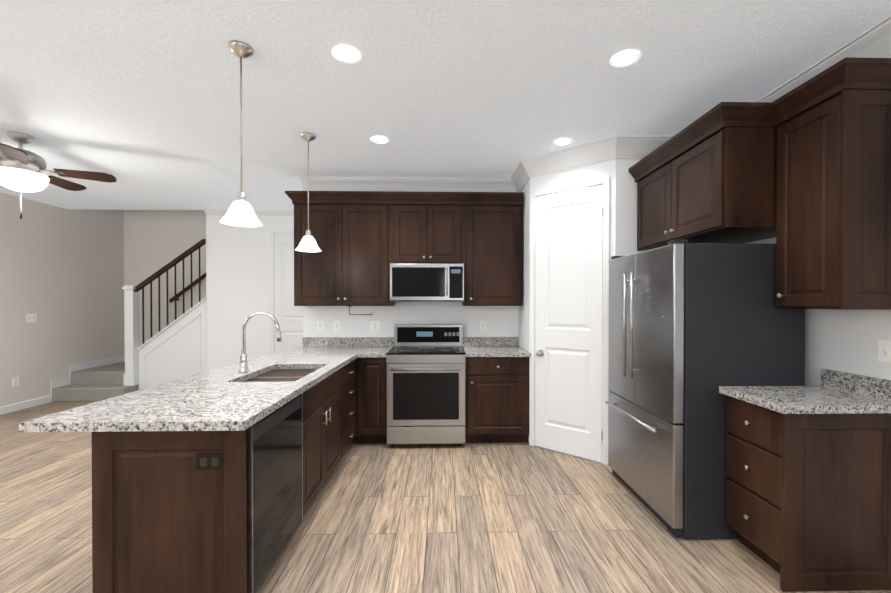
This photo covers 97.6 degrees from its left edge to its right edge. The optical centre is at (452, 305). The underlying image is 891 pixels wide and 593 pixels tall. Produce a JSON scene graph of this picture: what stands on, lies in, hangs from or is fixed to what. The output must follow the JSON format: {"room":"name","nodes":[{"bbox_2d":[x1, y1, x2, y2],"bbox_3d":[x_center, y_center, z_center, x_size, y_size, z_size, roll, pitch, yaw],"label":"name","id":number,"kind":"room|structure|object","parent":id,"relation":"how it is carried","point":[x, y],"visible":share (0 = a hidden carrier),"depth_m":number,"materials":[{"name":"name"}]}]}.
{"room":"kitchen","nodes":[
{"label":"kitchen","id":0,"kind":"room"},
{"bbox_2d":[0,192,123,406],"bbox_3d":[-5.673,-0.607,1.739,0.150,4.000,10.500,0,0,-1],"label":"wall","id":1,"kind":"structure","parent":0,"point":[62,273],"depth_m":5.58,"materials":[{"name":"beige paint"}]},
{"bbox_2d":[12,377,18,386],"bbox_3d":[-5.673,0.989,5.061,0.008,0.120,0.080,0,0,-1],"label":"electrical outlet plate","id":2,"kind":"object","parent":1,"relation":"attached to","point":[15,381],"visible":1,"depth_m":5.06,"materials":[{"name":"white plastic"}]},
{"bbox_2d":[0,395,51,414],"bbox_3d":[-5.579,1.346,1.265,0.014,0.100,8.520,0,0,-1],"label":"baseboard","id":3,"kind":"structure","parent":1,"relation":"attached to","point":[24,404],"depth_m":5.17,"materials":[{"name":"white wood"}]},
{"bbox_2d":[26,313,36,322],"bbox_3d":[-5.675,0.168,5.261,0.014,0.120,0.130,0,0,-1],"label":"switch plate","id":4,"kind":"object","parent":1,"relation":"attached to","point":[32,317],"visible":1,"depth_m":5.26,"materials":[{"name":"white plastic"}]},
{"bbox_2d":[124,210,205,354],"bbox_3d":[-4.719,-0.644,6.889,2.010,4.000,0.150,0,0,-1],"label":"wall","id":5,"kind":"structure","parent":0,"point":[155,241],"depth_m":6.80,"materials":[{"name":"beige paint"}]},
{"bbox_2d":[206,215,293,371],"bbox_3d":[-2.717,-0.641,6.437,1.970,4.000,1.150,0,0,-1],"label":"wall","id":6,"kind":"structure","parent":0,"point":[237,275],"depth_m":5.85,"materials":[{"name":"white paint"}]},
{"bbox_2d":[270,230,302,353],"bbox_3d":[-2.298,0.116,5.867,0.870,2.495,0.019,0,0,-1],"label":"door","id":7,"kind":"structure","parent":6,"relation":"attached to","point":[286,313],"depth_m":5.86,"materials":[{"name":"white wood"}]},
{"bbox_2d":[303,302,517,336],"bbox_3d":[0.275,-0.636,5.760,3.980,4.000,2.650,0,0,-1],"label":"wall","id":8,"kind":"structure","parent":0,"point":[501,321],"depth_m":4.42,"materials":[{"name":"white paint"}]},
{"bbox_2d":[317,321,323,330],"bbox_3d":[-1.488,0.231,4.392,0.072,0.115,0.008,0,0,-1],"label":"electrical outlet plate","id":9,"kind":"object","parent":8,"relation":"attached to","point":[320,325],"visible":1,"depth_m":4.39,"materials":[{"name":"white plastic"}]},
{"bbox_2d":[334,321,339,330],"bbox_3d":[-1.302,0.231,4.397,0.072,0.115,0.008,0,0,-1],"label":"electrical outlet plate","id":10,"kind":"object","parent":8,"relation":"attached to","point":[336,325],"visible":1,"depth_m":4.39,"materials":[{"name":"white plastic"}]},
{"bbox_2d":[289,191,394,305],"bbox_3d":[-1.154,-0.586,4.228,1.008,1.178,0.339,0,0,-1],"label":"upper cabinet","id":11,"kind":"object","parent":8,"relation":"attached to","point":[364,239],"depth_m":4.06,"materials":[{"name":"brown wood"}]},
{"bbox_2d":[347,306,371,314],"bbox_3d":[-1.009,0.054,4.248,0.269,0.099,0.060,0,0,-1],"label":"towel holder","id":12,"kind":"object","parent":11,"relation":"attached to","point":[356,314],"visible":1,"depth_m":4.25,"materials":[{"name":"silver metal"}]},
{"bbox_2d":[370,321,379,330],"bbox_3d":[-0.875,0.231,4.407,0.118,0.115,0.008,0,0,-1],"label":"electrical outlet plate","id":13,"kind":"object","parent":8,"relation":"attached to","point":[374,325],"visible":1,"depth_m":4.41,"materials":[{"name":"white plastic"}]},
{"bbox_2d":[303,337,518,346],"bbox_3d":[-0.466,0.409,4.411,2.432,0.102,0.022,0,0,-1],"label":"backsplash","id":14,"kind":"structure","parent":8,"relation":"attached to","point":[330,341],"depth_m":4.39,"materials":[{"name":"grey stone"}]},
{"bbox_2d":[393,191,464,266],"bbox_3d":[-0.267,-0.806,4.248,0.766,0.738,0.339,0,0,-1],"label":"upper cabinet","id":15,"kind":"object","parent":8,"relation":"attached to","point":[429,227],"depth_m":4.08,"materials":[{"name":"brown wood"}]},
{"bbox_2d":[390,263,463,301],"bbox_3d":[-0.265,-0.238,4.184,0.758,0.390,0.472,0,0,-1],"label":"microwave","id":16,"kind":"object","parent":15,"relation":"attached to","point":[423,282],"visible":1,"depth_m":3.99,"materials":[{"name":"silver metal"}]},
{"bbox_2d":[480,321,485,330],"bbox_3d":[0.348,0.231,4.437,0.072,0.115,0.008,0,0,-1],"label":"electrical outlet plate","id":17,"kind":"object","parent":8,"relation":"attached to","point":[482,325],"visible":1,"depth_m":4.43,"materials":[{"name":"white plastic"}]},
{"bbox_2d":[462,192,523,305],"bbox_3d":[0.425,-0.586,4.267,0.618,1.178,0.339,0,0,-1],"label":"upper cabinet","id":18,"kind":"object","parent":8,"relation":"attached to","point":[493,220],"depth_m":4.10,"materials":[{"name":"brown wood"}]},
{"bbox_2d":[0,401,890,592],"bbox_3d":[-1.694,1.452,1.851,8.410,0.120,10.500,0,0,-1],"label":"floor","id":19,"kind":"structure","parent":0,"point":[514,517],"depth_m":2.40,"materials":[{"name":"beige wood"}]},
{"bbox_2d":[52,362,138,401],"bbox_3d":[-4.701,0.791,6.183,2.006,1.140,1.278,0,0,-1],"label":"stair","id":20,"kind":"structure","parent":19,"relation":"on","point":[100,383],"depth_m":5.70,"materials":[{"name":"carpet"}]},
{"bbox_2d":[51,298,206,394],"bbox_3d":[-4.702,0.620,6.183,2.008,1.482,1.280,0,0,-1],"label":"stair skirt board","id":21,"kind":"object","parent":20,"relation":"attached to","point":[176,349],"visible":0.62,"depth_m":5.83,"materials":[{"name":"white wood"}]},
{"bbox_2d":[122,239,205,385],"bbox_3d":[-4.284,0.088,6.268,1.170,2.164,1.118,0,0,-1],"label":"stair railing","id":22,"kind":"object","parent":20,"relation":"on","point":[131,374],"visible":0.9,"depth_m":5.76,"materials":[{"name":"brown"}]},
{"bbox_2d":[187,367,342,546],"bbox_3d":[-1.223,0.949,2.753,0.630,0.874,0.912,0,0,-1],"label":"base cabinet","id":23,"kind":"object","parent":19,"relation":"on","point":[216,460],"depth_m":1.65,"materials":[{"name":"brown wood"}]},
{"bbox_2d":[19,355,358,431],"bbox_3d":[-1.343,0.491,2.680,0.906,0.038,2.155,0,0,-1],"label":"countertop","id":24,"kind":"structure","parent":23,"relation":"on","point":[213,400],"depth_m":1.88,"materials":[{"name":"grey stone"}]},
{"bbox_2d":[235,311,282,370],"bbox_3d":[-1.365,0.254,2.754,0.298,0.433,0.098,0,0,-1],"label":"faucet","id":25,"kind":"object","parent":24,"relation":"on","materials":[{"name":"silver metal"}]},
{"bbox_2d":[239,375,302,382],"bbox_3d":[-1.198,0.606,2.594,0.440,0.214,0.354,0,0,-1],"label":"sink","id":26,"kind":"object","parent":24,"relation":"in","point":[250,378],"depth_m":2.70,"materials":[{"name":"silver metal"}]},
{"bbox_2d":[259,367,318,374],"bbox_3d":[-1.207,0.603,2.960,0.440,0.214,0.354,0,0,-1],"label":"sink","id":27,"kind":"object","parent":24,"relation":"in","point":[274,370],"depth_m":3.01,"materials":[{"name":"silver metal"}]},
{"bbox_2d":[246,393,302,592],"bbox_3d":[-1.171,0.954,1.990,0.593,0.870,0.610,0,0,-1],"label":"dishwasher","id":28,"kind":"object","parent":19,"relation":"on","point":[274,479],"visible":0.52,"depth_m":1.90,"materials":[{"name":"black metal"}]},
{"bbox_2d":[343,359,358,453],"bbox_3d":[-1.241,0.944,3.489,0.630,0.874,0.560,0,0,-1],"label":"base cabinet","id":29,"kind":"object","parent":19,"relation":"on","point":[351,372],"depth_m":3.54,"materials":[{"name":"brown wood"}]},
{"bbox_2d":[359,359,386,443],"bbox_3d":[-0.802,0.939,4.104,0.310,0.874,0.627,0,0,-1],"label":"base cabinet","id":30,"kind":"object","parent":19,"relation":"on","point":[372,372],"depth_m":3.79,"materials":[{"name":"brown wood"}]},
{"bbox_2d":[283,347,392,358],"bbox_3d":[-1.194,0.481,4.083,1.095,0.038,0.643,0,0,-1],"label":"countertop","id":31,"kind":"structure","parent":30,"relation":"on","point":[363,352],"depth_m":3.93,"materials":[{"name":"grey stone"}]},
{"bbox_2d":[386,324,465,445],"bbox_3d":[-0.261,0.793,4.048,0.762,1.164,0.758,0,0,-1],"label":"range","id":32,"kind":"object","parent":19,"relation":"on","point":[425,384],"visible":1,"depth_m":3.74,"materials":[{"name":"silver metal"}]},
{"bbox_2d":[465,355,528,442],"bbox_3d":[0.438,0.939,4.135,0.630,0.874,0.627,0,0,-1],"label":"base cabinet","id":33,"kind":"object","parent":19,"relation":"on","point":[496,390],"depth_m":3.82,"materials":[{"name":"brown wood"}]},
{"bbox_2d":[463,347,530,358],"bbox_3d":[0.439,0.481,4.123,0.636,0.038,0.643,0,0,-1],"label":"countertop","id":34,"kind":"structure","parent":33,"relation":"on","point":[471,352],"depth_m":3.84,"materials":[{"name":"grey stone"}]},
{"bbox_2d":[605,240,804,538],"bbox_3d":[1.651,0.495,2.755,0.857,1.779,0.914,0,0,-1],"label":"fridge","id":35,"kind":"object","parent":19,"relation":"on","point":[693,327],"visible":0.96,"depth_m":2.30,"materials":[{"name":"grey metal"}]},
{"bbox_2d":[719,369,890,591],"bbox_3d":[1.887,0.882,2.083,0.632,1.016,0.436,0,0,-1],"label":"base cabinet","id":36,"kind":"object","parent":19,"relation":"on","point":[808,489],"visible":1,"depth_m":1.90,"materials":[{"name":"brown wood"}]},
{"bbox_2d":[719,369,890,413],"bbox_3d":[1.887,0.444,2.079,0.632,0.140,0.436,0,0,-1],"label":"countertop","id":37,"kind":"structure","parent":36,"relation":"on","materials":[{"name":"stone"}]},
{"bbox_2d":[0,0,890,209],"bbox_3d":[-1.694,-2.003,1.826,8.410,1.210,10.500,0,0,-1],"label":"ceiling","id":38,"kind":"structure","parent":0,"point":[139,100],"depth_m":2.44,"materials":[{"name":"paint"}]},
{"bbox_2d":[0,131,115,218],"bbox_3d":[-3.585,-1.058,3.256,1.182,0.699,1.168,0,0,-1],"label":"ceiling fan","id":39,"kind":"object","parent":38,"relation":"hanging from","point":[20,168],"visible":1,"depth_m":3.19,"materials":[{"name":"silver metal"}]},
{"bbox_2d":[220,40,262,226],"bbox_3d":[-1.149,-0.923,2.121,0.208,0.951,0.208,0,0,-1],"label":"pendant light","id":40,"kind":"object","parent":38,"relation":"hanging from","point":[240,212],"visible":1,"depth_m":2.10,"materials":[{"name":"white glass"}]},
{"bbox_2d":[295,132,320,251],"bbox_3d":[-1.193,-0.931,3.227,0.208,0.951,0.208,0,0,-1],"label":"pendant light","id":41,"kind":"object","parent":38,"relation":"hanging from","point":[308,243],"visible":1,"depth_m":3.20,"materials":[{"name":"white glass"}]},
{"bbox_2d":[332,45,361,63],"bbox_3d":[-0.587,-1.395,2.168,0.162,0.008,0.162,0,0,-1],"label":"recessed light","id":42,"kind":"object","parent":38,"relation":"in","point":[346,54],"visible":1,"depth_m":2.17,"materials":[{"name":"white"}]},
{"bbox_2d":[370,136,389,143],"bbox_3d":[-0.615,-1.403,3.307,0.162,0.008,0.162,0,0,-1],"label":"recessed light","id":43,"kind":"object","parent":38,"relation":"in","point":[379,139],"visible":1,"depth_m":3.30,"materials":[{"name":"white"}]},
{"bbox_2d":[553,138,572,145],"bbox_3d":[0.949,-1.403,3.346,0.162,0.008,0.162,0,0,-1],"label":"recessed light","id":44,"kind":"object","parent":38,"relation":"in","point":[562,141],"visible":1,"depth_m":3.33,"materials":[{"name":"white"}]},
{"bbox_2d":[610,49,640,67],"bbox_3d":[0.977,-1.395,2.206,0.162,0.008,0.162,0,0,-1],"label":"recessed light","id":45,"kind":"object","parent":38,"relation":"in","point":[624,58],"visible":1,"depth_m":2.20,"materials":[{"name":"white glass"}]},
{"bbox_2d":[518,159,642,462],"bbox_3d":[1.463,-0.018,3.906,1.395,2.790,1.125,0,0,-1],"label":"wall","id":46,"kind":"structure","parent":0,"point":[623,213],"depth_m":3.39,"materials":[{"name":"white paint"}]},
{"bbox_2d":[529,176,609,464],"bbox_3d":[1.058,0.132,3.603,0.588,2.495,0.505,0,0,-1],"label":"door","id":47,"kind":"structure","parent":46,"relation":"attached to","point":[569,318],"depth_m":3.58,"materials":[{"name":"white wood"}]},
{"bbox_2d":[748,237,890,385],"bbox_3d":[2.317,-0.599,0.584,0.150,4.000,7.800,0,0,-1],"label":"wall","id":48,"kind":"structure","parent":0,"point":[841,340],"depth_m":2.19,"materials":[{"name":"white paint"}]},
{"bbox_2d":[204,14,890,215],"bbox_3d":[-0.681,-1.318,1.506,5.800,0.154,8.800,0,0,-1],"label":"crown molding","id":49,"kind":"structure","parent":48,"relation":"attached to","point":[873,41],"depth_m":3.56,"materials":[{"name":"white wood"}]},
{"bbox_2d":[632,105,771,250],"bbox_3d":[1.881,-0.815,2.818,0.606,0.700,1.052,0,0,-1],"label":"upper cabinet","id":50,"kind":"object","parent":48,"relation":"attached to","point":[711,183],"depth_m":2.43,"materials":[{"name":"brown wood"}]},
{"bbox_2d":[768,61,890,309],"bbox_3d":[2.045,-0.571,2.090,0.313,1.178,0.405,0,0,-1],"label":"upper cabinet","id":51,"kind":"object","parent":48,"relation":"attached to","point":[801,173],"depth_m":1.93,"materials":[{"name":"brown wood"}]},
{"bbox_2d":[878,340,890,362],"bbox_3d":[2.199,0.234,1.980,0.014,0.115,0.075,0,0,-1],"label":"switch plate","id":52,"kind":"object","parent":48,"relation":"attached to","point":[884,351],"visible":1,"depth_m":1.99,"materials":[{"name":"white plastic"}]}
]}

